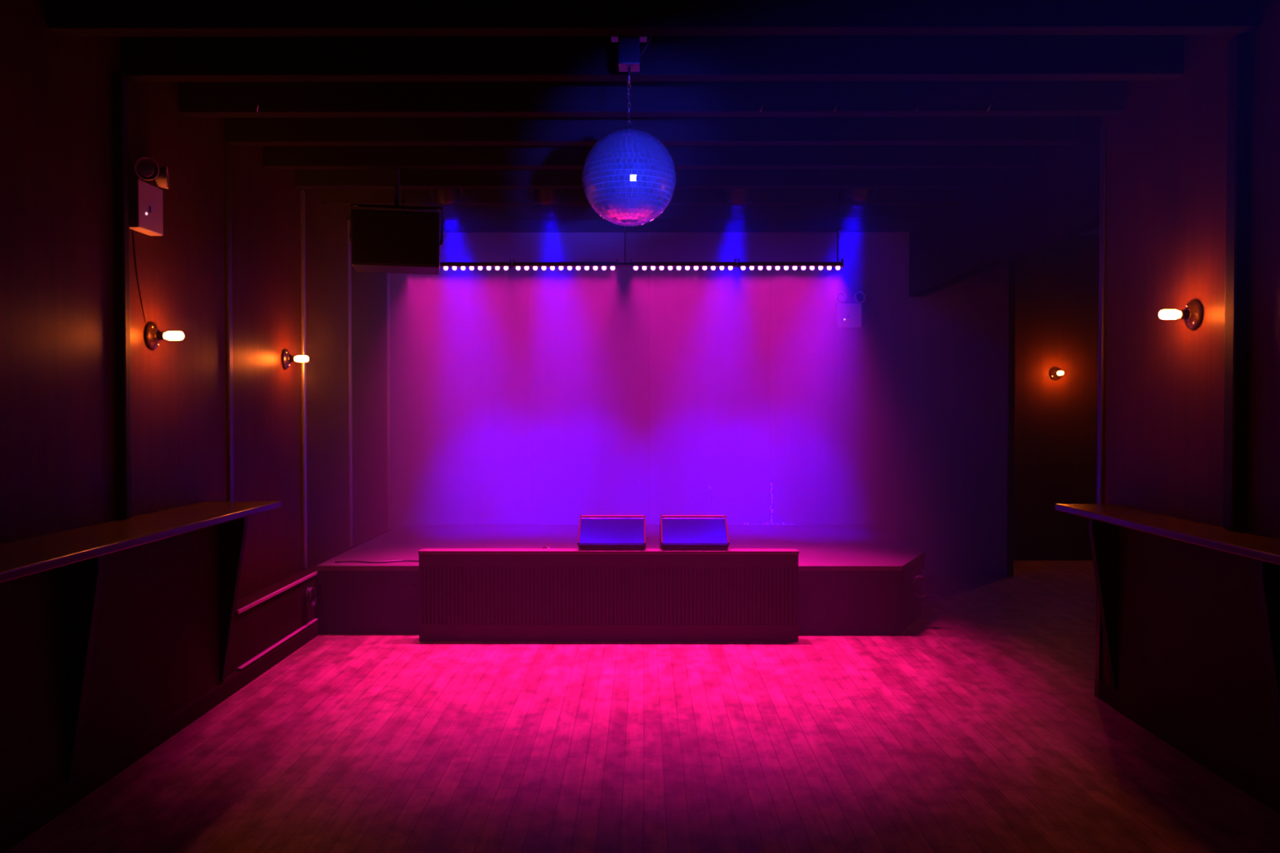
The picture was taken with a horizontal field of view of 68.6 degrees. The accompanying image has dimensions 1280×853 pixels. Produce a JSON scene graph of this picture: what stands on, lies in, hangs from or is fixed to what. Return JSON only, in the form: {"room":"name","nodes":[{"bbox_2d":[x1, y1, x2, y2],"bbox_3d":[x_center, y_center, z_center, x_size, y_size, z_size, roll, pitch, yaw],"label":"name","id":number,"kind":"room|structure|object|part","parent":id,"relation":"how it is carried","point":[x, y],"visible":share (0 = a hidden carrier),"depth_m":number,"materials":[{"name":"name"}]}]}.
{"room":"entertainment venue","nodes":[
{"label":"entertainment venue","id":0,"kind":"room"},
{"bbox_2d":[0,0,387,600],"bbox_3d":[-2.431,-0.152,2.307,0.120,3.320,14.600,0,1,0],"label":"wall","id":1,"kind":"structure","parent":0,"point":[59,397],"depth_m":4.71,"materials":[{"name":"brown wood"}]},
{"bbox_2d":[113,71,132,519],"bbox_3d":[-2.343,-0.283,4.255,0.040,2.630,0.060,0,1,0],"label":"trim","id":2,"kind":"structure","parent":1,"relation":"attached to","point":[121,86],"depth_m":4.23,"materials":[{"name":"black wood"}]},
{"bbox_2d":[132,230,146,322],"bbox_3d":[-2.359,-0.705,4.420,0.005,0.420,0.110,0,1,0],"label":"lamp cord","id":3,"kind":"object","parent":1,"relation":"attached to","point":[132,230],"visible":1,"depth_m":4.40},
{"bbox_2d":[128,156,168,235],"bbox_3d":[-2.295,-1.079,4.408,0.134,0.329,0.270,0,1,0],"label":"emergency light","id":4,"kind":"object","parent":1,"relation":"attached to","point":[145,200],"visible":0.99,"depth_m":4.34,"materials":[{"name":"grey plastic"}]},
{"bbox_2d":[0,620,318,852],"bbox_3d":[-2.242,1.485,0.736,0.024,0.104,11.400,0,1,0],"label":"baseboard","id":5,"kind":"structure","parent":1,"relation":"attached to","point":[22,825],"depth_m":4.11,"materials":[{"name":"black wood"}]},
{"bbox_2d":[144,321,184,350],"bbox_3d":[-2.284,-0.438,4.532,0.156,0.136,0.136,0,1,0],"label":"wall sconce","id":6,"kind":"object","parent":1,"relation":"attached to","point":[153,335],"visible":1,"depth_m":4.51,"materials":[{"name":"black metal"}]},
{"bbox_2d":[156,331,165,340],"bbox_3d":[-2.311,-0.438,4.532,0.030,0.042,0.042,0,1,0],"label":"socket","id":7,"kind":"object","parent":6,"relation":"attached to","point":[161,335],"depth_m":4.52,"materials":[{"name":"black metal"}]},
{"bbox_3d":[-2.251,-0.438,4.532,0.090,0.044,0.044,0,1,0],"label":"bulb","id":8,"kind":"part","parent":6,"relation":"part of","materials":[{"name":"orange"}]},
{"bbox_2d":[225,142,233,501],"bbox_3d":[-2.350,-0.303,5.375,0.016,2.630,0.045,0,1,0],"label":"trim","id":9,"kind":"structure","parent":1,"relation":"attached to","point":[228,146],"depth_m":5.36,"materials":[{"name":"black wood"}]},
{"bbox_2d":[256,93,261,112],"bbox_3d":[-1.945,-1.650,4.780,0.020,0.092,0.038,0,1,0],"label":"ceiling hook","id":10,"kind":"object","parent":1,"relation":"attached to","point":[260,95],"visible":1,"depth_m":4.77,"materials":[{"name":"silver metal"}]},
{"bbox_2d":[226,573,320,676],"bbox_3d":[-2.311,1.308,1.884,0.123,0.415,13.700,0,1,0],"label":"wall panel","id":11,"kind":"object","parent":1,"relation":"attached to","point":[255,629],"depth_m":5.67,"materials":[{"name":"brown wood"}]},
{"bbox_2d":[236,618,318,670],"bbox_3d":[-2.222,1.333,5.814,0.024,0.012,1.240,0,1,0],"label":"trim","id":12,"kind":"structure","parent":1,"relation":"attached to","point":[311,622],"depth_m":5.70,"materials":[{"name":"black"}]},
{"bbox_2d":[281,348,308,368],"bbox_3d":[-2.277,-0.449,6.222,0.156,0.136,0.136,0,1,0],"label":"wall sconce","id":13,"kind":"object","parent":1,"relation":"attached to","point":[286,358],"visible":1,"depth_m":6.20,"materials":[{"name":"black"}]},
{"bbox_2d":[288,355,295,361],"bbox_3d":[-2.304,-0.449,6.222,0.030,0.042,0.042,0,1,0],"label":"socket","id":14,"kind":"object","parent":13,"relation":"attached to","point":[291,358],"depth_m":6.21,"materials":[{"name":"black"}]},
{"bbox_3d":[-2.244,-0.449,6.222,0.090,0.044,0.044,0,1,0],"label":"bulb","id":15,"kind":"part","parent":13,"relation":"part of","materials":[{"name":"orange"}]},
{"bbox_2d":[300,190,307,568],"bbox_3d":[-2.343,-0.325,6.535,0.022,2.630,0.045,0,1,0],"label":"trim","id":16,"kind":"structure","parent":1,"relation":"attached to","point":[302,192],"depth_m":6.52,"materials":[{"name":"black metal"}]},
{"bbox_2d":[305,586,316,607],"bbox_3d":[-2.192,1.137,6.250,0.047,0.138,0.106,0,1,0],"label":"electrical outlet","id":17,"kind":"object","parent":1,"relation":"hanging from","point":[311,589],"visible":1,"depth_m":6.23,"materials":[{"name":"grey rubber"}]},
{"bbox_2d":[235,529,391,614],"bbox_3d":[-2.291,1.000,6.959,0.123,0.015,3.540,0,1,0],"label":"trim","id":18,"kind":"structure","parent":1,"relation":"attached to","point":[254,597],"depth_m":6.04,"materials":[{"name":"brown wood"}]},
{"bbox_2d":[346,219,352,546],"bbox_3d":[-2.339,-0.344,7.564,0.022,2.630,0.045,0,1,0],"label":"trim","id":19,"kind":"structure","parent":1,"relation":"attached to","point":[348,242],"depth_m":7.55,"materials":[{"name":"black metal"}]},
{"bbox_2d":[386,272,391,528],"bbox_3d":[-2.330,-0.364,8.689,0.030,2.630,0.030,0,1,0],"label":"trim","id":20,"kind":"structure","parent":1,"relation":"attached to","point":[388,275],"depth_m":8.68,"materials":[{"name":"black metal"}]},
{"bbox_2d":[344,204,952,220],"bbox_3d":[0.065,-1.782,7.483,4.830,0.250,0.090,0,1,0],"label":"ceiling beam","id":21,"kind":"structure","parent":1,"relation":"attached to","point":[449,212],"depth_m":7.44,"materials":[{"name":"black wood"}]},
{"bbox_2d":[321,188,976,205],"bbox_3d":[0.063,-1.773,6.954,4.830,0.250,0.090,0,1,0],"label":"ceiling beam","id":22,"kind":"structure","parent":1,"relation":"attached to","point":[569,197],"depth_m":6.91,"materials":[{"name":"black wood"}]},
{"bbox_2d":[294,168,1004,189],"bbox_3d":[0.061,-1.763,6.424,4.830,0.250,0.090,0,1,0],"label":"ceiling beam","id":23,"kind":"structure","parent":1,"relation":"attached to","point":[446,179],"depth_m":6.38,"materials":[{"name":"black wood"}]},
{"bbox_2d":[263,145,1036,169],"bbox_3d":[0.059,-1.753,5.894,4.830,0.250,0.090,0,1,0],"label":"ceiling beam","id":24,"kind":"structure","parent":1,"relation":"attached to","point":[684,157],"depth_m":5.85,"materials":[{"name":"black wood"}]},
{"bbox_2d":[225,116,1075,146],"bbox_3d":[0.057,-1.744,5.364,4.830,0.250,0.090,0,1,0],"label":"ceiling beam","id":25,"kind":"structure","parent":1,"relation":"attached to","point":[512,131],"depth_m":5.32,"materials":[{"name":"black wood"}]},
{"bbox_2d":[179,80,1124,117],"bbox_3d":[0.054,-1.734,4.834,4.830,0.250,0.090,0,1,0],"label":"ceiling beam","id":26,"kind":"structure","parent":1,"relation":"attached to","point":[715,98],"depth_m":4.79,"materials":[{"name":"black wood"}]},
{"bbox_2d":[121,35,1183,81],"bbox_3d":[0.052,-1.724,4.304,4.830,0.250,0.090,0,1,0],"label":"ceiling beam","id":27,"kind":"structure","parent":1,"relation":"attached to","point":[804,57],"depth_m":4.26,"materials":[{"name":"black wood"}]},
{"bbox_2d":[47,0,1260,36],"bbox_3d":[0.050,-1.714,3.774,4.830,0.250,0.090,0,1,0],"label":"ceiling beam","id":28,"kind":"structure","parent":1,"relation":"attached to","point":[66,18],"depth_m":3.73,"materials":[{"name":"black wood"}]},
{"bbox_2d":[439,219,932,232],"bbox_3d":[0.067,-1.792,8.013,4.830,0.250,0.090,0,1,0],"label":"ceiling beam","id":29,"kind":"structure","parent":1,"relation":"attached to","point":[548,225],"depth_m":7.97,"materials":[{"name":"black wood"}]},
{"bbox_2d":[760,93,764,111],"bbox_3d":[0.619,-1.650,4.769,0.020,0.092,0.038,0,1,0],"label":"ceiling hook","id":30,"kind":"object","parent":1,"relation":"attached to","point":[762,94],"visible":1,"depth_m":4.75,"materials":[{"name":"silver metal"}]},
{"bbox_2d":[833,93,838,111],"bbox_3d":[0.995,-1.650,4.768,0.020,0.092,0.038,0,1,0],"label":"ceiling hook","id":31,"kind":"object","parent":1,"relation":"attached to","point":[836,95],"visible":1,"depth_m":4.76,"materials":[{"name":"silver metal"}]},
{"bbox_2d":[986,93,991,111],"bbox_3d":[1.773,-1.650,4.765,0.020,0.092,0.038,0,1,0],"label":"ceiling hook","id":32,"kind":"object","parent":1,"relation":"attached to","point":[988,94],"visible":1,"depth_m":4.75,"materials":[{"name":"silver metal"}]},
{"bbox_2d":[4,560,1279,852],"bbox_3d":[1.619,1.558,2.322,8.220,0.100,14.840,0,1,0],"label":"floor","id":33,"kind":"structure","parent":0,"point":[980,726],"depth_m":4.28,"materials":[{"name":"brown wood"}]},
{"bbox_2d":[0,501,280,825],"bbox_3d":[-2.169,1.009,0.812,0.415,1.052,8.570,0,1,0],"label":"bar counter","id":34,"kind":"object","parent":33,"relation":"on","point":[108,629],"visible":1,"depth_m":3.86,"materials":[{"name":"brown wood"}]},
{"bbox_3d":[-2.169,0.500,0.803,0.415,0.034,8.570,0,1,0],"label":"rail","id":35,"kind":"part","parent":34,"relation":"part of","materials":[{"name":"brown wood"}]},
{"bbox_2d":[417,548,799,641],"bbox_3d":[-0.210,1.131,6.302,2.538,0.607,0.111,0,1,0],"label":"platform","id":36,"kind":"object","parent":33,"relation":"on","point":[466,594],"visible":1,"depth_m":6.25,"materials":[{"name":"black wood"}]},
{"bbox_3d":[-0.210,0.839,6.297,2.538,0.022,0.111,0,1,0],"label":"cap rail","id":37,"kind":"part","parent":36,"relation":"part of","materials":[{"name":"grey"}]},
{"bbox_3d":[-0.210,1.142,6.309,2.530,0.585,0.088,0,1,0],"label":"backing panel","id":38,"kind":"part","parent":36,"relation":"part of","materials":[{"name":"black wood"}]},
{"bbox_2d":[316,524,924,634],"bbox_3d":[-0.030,1.171,7.567,4.361,0.480,2.288,0,1,0],"label":"stage","id":39,"kind":"object","parent":33,"relation":"on","point":[853,579],"visible":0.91,"depth_m":6.47,"materials":[{"name":"black wood"}]},
{"bbox_2d":[334,560,418,563],"bbox_3d":[-1.768,0.943,6.551,0.718,0.012,0.070,0,1,-4],"label":"cable","id":40,"kind":"object","parent":39,"relation":"on","point":[350,561],"visible":0.76,"depth_m":6.55,"materials":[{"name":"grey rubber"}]},
{"bbox_2d":[577,515,645,548],"bbox_3d":[-0.188,0.783,6.514,0.456,0.334,0.535,0,1,0],"label":"floor monitor","id":41,"kind":"object","parent":39,"relation":"on","point":[595,531],"visible":0.76,"depth_m":6.36,"materials":[{"name":"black metal"}]},
{"bbox_2d":[659,515,729,548],"bbox_3d":[0.369,0.784,6.512,0.456,0.334,0.535,0,1,0],"label":"floor monitor","id":42,"kind":"object","parent":39,"relation":"on","point":[676,531],"visible":0.78,"depth_m":6.35,"materials":[{"name":"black metal"}]},
{"bbox_2d":[743,522,794,524],"bbox_3d":[1.200,0.902,8.705,0.470,0.017,0.015,0,1,0],"label":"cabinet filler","id":43,"kind":"object","parent":39,"relation":"on","point":[744,522],"visible":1,"depth_m":8.70,"materials":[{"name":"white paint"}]},
{"bbox_2d":[911,575,929,598],"bbox_3d":[1.980,1.130,6.616,0.121,0.158,0.047,0,1,0],"label":"coiled cable","id":44,"kind":"object","parent":39,"relation":"hanging from","point":[917,577],"visible":1,"depth_m":6.60,"materials":[{"name":"grey rubber"}]},
{"bbox_2d":[1055,503,1279,814],"bbox_3d":[2.310,1.011,0.729,0.285,1.052,8.440,0,1,0],"label":"bar counter","id":45,"kind":"object","parent":33,"relation":"on","point":[1189,610],"visible":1,"depth_m":4.11,"materials":[{"name":"brown wood"}]},
{"bbox_3d":[2.310,0.502,0.720,0.285,0.034,8.440,0,1,0],"label":"rail","id":46,"kind":"part","parent":45,"relation":"part of","materials":[{"name":"brown wood"}]},
{"bbox_3d":[2.443,1.029,0.679,0.020,1.017,8.340,0,1,0],"label":"panel","id":47,"kind":"part","parent":45,"relation":"part of","materials":[{"name":"brown wood"}]},
{"bbox_2d":[387,231,1008,576],"bbox_3d":[0.552,-0.278,9.144,5.790,3.320,0.900,0,1,0],"label":"wall","id":48,"kind":"structure","parent":0,"point":[468,328],"depth_m":8.69,"materials":[{"name":"white paint"}]},
{"bbox_2d":[405,273,409,524],"bbox_3d":[-2.155,-0.509,8.698,0.032,2.840,0.006,0,1,0],"label":"trim","id":49,"kind":"structure","parent":48,"relation":"attached to","point":[407,361],"depth_m":8.70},
{"bbox_2d":[527,232,531,524],"bbox_3d":[-1.025,-0.509,8.693,0.032,2.840,0.006,0,1,0],"label":"trim","id":50,"kind":"structure","parent":48,"relation":"attached to","point":[529,298],"depth_m":8.69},
{"bbox_2d":[648,232,652,524],"bbox_3d":[0.095,-0.509,8.689,0.032,2.840,0.006,0,1,0],"label":"trim","id":51,"kind":"structure","parent":48,"relation":"attached to","point":[650,234],"depth_m":8.69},
{"bbox_2d":[769,232,773,524],"bbox_3d":[1.220,-0.509,8.684,0.032,2.840,0.006,0,1,0],"label":"trim","id":52,"kind":"structure","parent":48,"relation":"attached to","point":[771,277],"depth_m":8.68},
{"bbox_2d":[770,482,773,523],"bbox_3d":[1.222,0.710,8.702,0.026,0.378,0.006,0,1,0],"label":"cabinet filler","id":53,"kind":"object","parent":48,"relation":"attached to","point":[771,510],"visible":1,"depth_m":8.70,"materials":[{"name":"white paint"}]},
{"bbox_2d":[835,291,865,328],"bbox_3d":[1.930,-1.072,8.607,0.270,0.329,0.134,0,1,0],"label":"emergency light","id":54,"kind":"object","parent":48,"relation":"attached to","point":[847,315],"visible":1,"depth_m":8.61,"materials":[{"name":"grey plastic"}]},
{"bbox_2d":[890,231,895,524],"bbox_3d":[2.345,-0.509,8.680,0.032,2.840,0.006,0,1,0],"label":"trim","id":55,"kind":"structure","parent":48,"relation":"attached to","point":[893,312],"depth_m":8.68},
{"bbox_2d":[1006,259,1015,576],"bbox_3d":[3.435,-0.269,8.673,0.060,3.320,0.020,0,1,0],"label":"trim","id":56,"kind":"structure","parent":48,"relation":"attached to","point":[1011,303],"depth_m":8.67,"materials":[{"name":"black wood"}]},
{"bbox_2d":[1013,235,1099,560],"bbox_3d":[4.544,-0.287,9.638,2.190,3.320,0.120,0,1,0],"label":"wall","id":57,"kind":"structure","parent":0,"point":[1057,284],"depth_m":9.58,"materials":[{"name":"brown wood"}]},
{"bbox_2d":[1048,366,1063,380],"bbox_3d":[4.243,-0.539,9.497,0.136,0.136,0.156,0,1,0],"label":"wall sconce","id":58,"kind":"object","parent":57,"relation":"attached to","point":[1055,373],"visible":1,"depth_m":9.55,"materials":[{"name":"black metal"}]},
{"bbox_3d":[4.243,-0.538,9.464,0.044,0.044,0.090,0,1,0],"label":"bulb","id":59,"kind":"part","parent":58,"relation":"part of","materials":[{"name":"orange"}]},
{"bbox_2d":[1077,226,1099,235],"bbox_3d":[1.619,-1.862,2.260,8.220,0.100,14.840,0,1,0],"label":"ceiling","id":60,"kind":"structure","parent":0,"point":[1095,231],"depth_m":9.37,"materials":[{"name":"black"}]},
{"bbox_2d":[349,169,443,274],"bbox_3d":[-1.545,-1.438,5.957,0.580,0.883,0.328,0,1,-12],"label":"speaker","id":61,"kind":"object","parent":60,"relation":"hanging from","point":[390,242],"visible":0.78,"depth_m":5.81},
{"bbox_2d":[353,210,436,265],"bbox_3d":[-1.513,-1.166,5.806,0.500,0.317,0.009,0,1,-12],"label":"grille","id":62,"kind":"object","parent":61,"relation":"attached to","point":[380,237],"depth_m":5.80,"materials":[{"name":"black metal"}]},
{"bbox_2d":[430,189,462,205],"bbox_3d":[-1.386,-1.732,6.704,0.206,0.323,0.215,1,1,41],"label":"lamp","id":63,"kind":"object","parent":60,"relation":"hanging from","point":[441,197],"visible":0.53,"depth_m":6.64,"materials":[{"name":"black metal"}]},
{"bbox_2d":[530,188,562,204],"bbox_3d":[-0.671,-1.732,6.701,0.206,0.323,0.216,1,1,41],"label":"lamp","id":64,"kind":"object","parent":60,"relation":"hanging from","point":[541,196],"visible":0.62,"depth_m":6.64,"materials":[{"name":"black metal"}]},
{"bbox_2d":[403,188,838,266],"bbox_3d":[-0.154,-1.497,6.479,3.080,0.782,0.027,0,1,0],"label":"pipe","id":65,"kind":"object","parent":60,"relation":"hanging from","point":[620,264],"visible":0.2,"depth_m":6.48,"materials":[{"name":"black metal"}]},
{"bbox_2d":[440,258,511,270],"bbox_3d":[-1.244,-1.111,6.436,0.717,0.074,0.060,0,1,0],"label":"light bar","id":66,"kind":"object","parent":65,"relation":"attached to","point":[446,265],"visible":0.68,"depth_m":6.41,"materials":[{"name":"black metal"}]},
{"bbox_2d":[512,258,617,270],"bbox_3d":[-0.512,-1.111,6.433,0.717,0.074,0.060,0,1,0],"label":"light bar","id":67,"kind":"object","parent":65,"relation":"attached to","point":[517,264],"visible":1,"depth_m":6.40,"materials":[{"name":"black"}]},
{"bbox_3d":[-0.104,-1.510,6.479,0.009,0.757,0.009,0,1,-22],"label":"drop rod","id":68,"kind":"part","parent":65,"relation":"part of","materials":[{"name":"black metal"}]},
{"bbox_2d":[631,258,735,270],"bbox_3d":[0.296,-1.111,6.430,0.717,0.074,0.060,0,1,0],"label":"light bar","id":69,"kind":"object","parent":65,"relation":"attached to","point":[635,264],"visible":1,"depth_m":6.40,"materials":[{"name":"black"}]},
{"bbox_2d":[737,258,843,270],"bbox_3d":[1.032,-1.111,6.427,0.717,0.074,0.060,0,1,0],"label":"light bar","id":70,"kind":"object","parent":65,"relation":"attached to","point":[743,264],"visible":1,"depth_m":6.40,"materials":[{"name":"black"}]},
{"bbox_3d":[1.366,-1.509,6.473,0.009,0.757,0.009,0,1,-22],"label":"drop rod","id":71,"kind":"part","parent":65,"relation":"part of","materials":[{"name":"black metal"}]},
{"bbox_2d":[611,35,652,83],"bbox_3d":[-0.029,-1.650,3.971,0.184,0.389,0.100,0,1,0],"label":"motor","id":72,"kind":"object","parent":60,"relation":"hanging from","point":[628,46],"visible":0.64,"depth_m":3.92,"materials":[{"name":"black metal"}]},
{"bbox_2d":[582,83,675,226],"bbox_3d":[-0.046,-1.155,3.980,0.398,0.600,0.399,1,1,35],"label":"ball","id":73,"kind":"object","parent":72,"relation":"hanging from","point":[628,175],"visible":1,"depth_m":3.84,"materials":[{"name":"grey metal"}]},
{"bbox_3d":[-0.046,-1.362,3.976,0.012,0.185,0.012,-1,1,-45],"label":"chain","id":74,"kind":"part","parent":73,"relation":"part of","materials":[{"name":"silver metal"}]},
{"bbox_3d":[-0.046,-1.643,3.971,0.150,0.008,0.060,0,1,0],"label":"mounting plate","id":75,"kind":"part","parent":72,"relation":"part of","materials":[{"name":"black metal"}]},
{"bbox_3d":[0.029,-1.701,3.949,0.066,0.287,0.008,0,1,0],"label":"power cord","id":76,"kind":"part","parent":72,"relation":"part of","materials":[{"name":"grey rubber"}]},
{"bbox_2d":[723,188,755,204],"bbox_3d":[0.711,-1.732,6.696,0.209,0.323,0.211,1,1,39],"label":"lamp","id":77,"kind":"object","parent":60,"relation":"hanging from","point":[734,196],"visible":0.53,"depth_m":6.63,"materials":[{"name":"black metal"}]},
{"bbox_2d":[846,188,877,202],"bbox_3d":[1.583,-1.741,6.692,0.213,0.303,0.207,1,1,39],"label":"lamp","id":78,"kind":"object","parent":60,"relation":"hanging from","point":[864,195],"visible":0.5,"depth_m":6.63,"materials":[{"name":"black metal"}]},
{"bbox_2d":[1101,0,1279,685],"bbox_3d":[2.510,-0.110,0.013,0.120,3.320,10.050,0,1,0],"label":"wall","id":79,"kind":"structure","parent":0,"point":[1166,149],"depth_m":4.21,"materials":[{"name":"brown wood"}]},
{"bbox_2d":[908,116,1102,297],"bbox_3d":[2.548,-1.531,6.838,0.140,0.730,3.650,0,1,0],"label":"wall","id":80,"kind":"structure","parent":79,"relation":"attached to","point":[1054,201],"depth_m":6.16,"materials":[{"name":"black paint"}]},
{"bbox_2d":[1095,122,1106,698],"bbox_3d":[2.462,-0.077,5.010,0.016,3.070,0.045,0,1,0],"label":"trim","id":81,"kind":"structure","parent":79,"relation":"attached to","point":[1104,126],"depth_m":4.99,"materials":[{"name":"black wood"}]},
{"bbox_2d":[1094,678,1112,706],"bbox_3d":[2.443,1.500,0.043,0.015,0.100,10.050,0,1,0],"label":"baseboard","id":82,"kind":"structure","parent":79,"relation":"attached to","point":[1105,691],"depth_m":4.94,"materials":[{"name":"brown wood"}]},
{"bbox_2d":[1158,298,1203,329],"bbox_3d":[2.389,-0.498,4.172,0.156,0.136,0.136,0,1,0],"label":"wall sconce","id":83,"kind":"object","parent":79,"relation":"attached to","point":[1192,315],"visible":1,"depth_m":4.15,"materials":[{"name":"black"}]},
{"bbox_3d":[2.356,-0.498,4.172,0.090,0.044,0.044,0,1,0],"label":"bulb","id":84,"kind":"part","parent":83,"relation":"part of","materials":[{"name":"orange"}]},
{"bbox_2d":[1178,309,1189,319],"bbox_3d":[2.416,-0.498,4.172,0.030,0.042,0.042,0,1,0],"label":"socket","id":85,"kind":"object","parent":83,"relation":"attached to","point":[1183,313],"depth_m":4.16,"materials":[{"name":"black metal"}]},
{"bbox_2d":[1222,33,1249,530],"bbox_3d":[2.441,-0.584,3.840,0.050,2.014,0.085,0,1,0],"label":"trim","id":86,"kind":"structure","parent":79,"relation":"attached to","point":[1238,47],"depth_m":3.81,"materials":[{"name":"black wood"}]}
]}

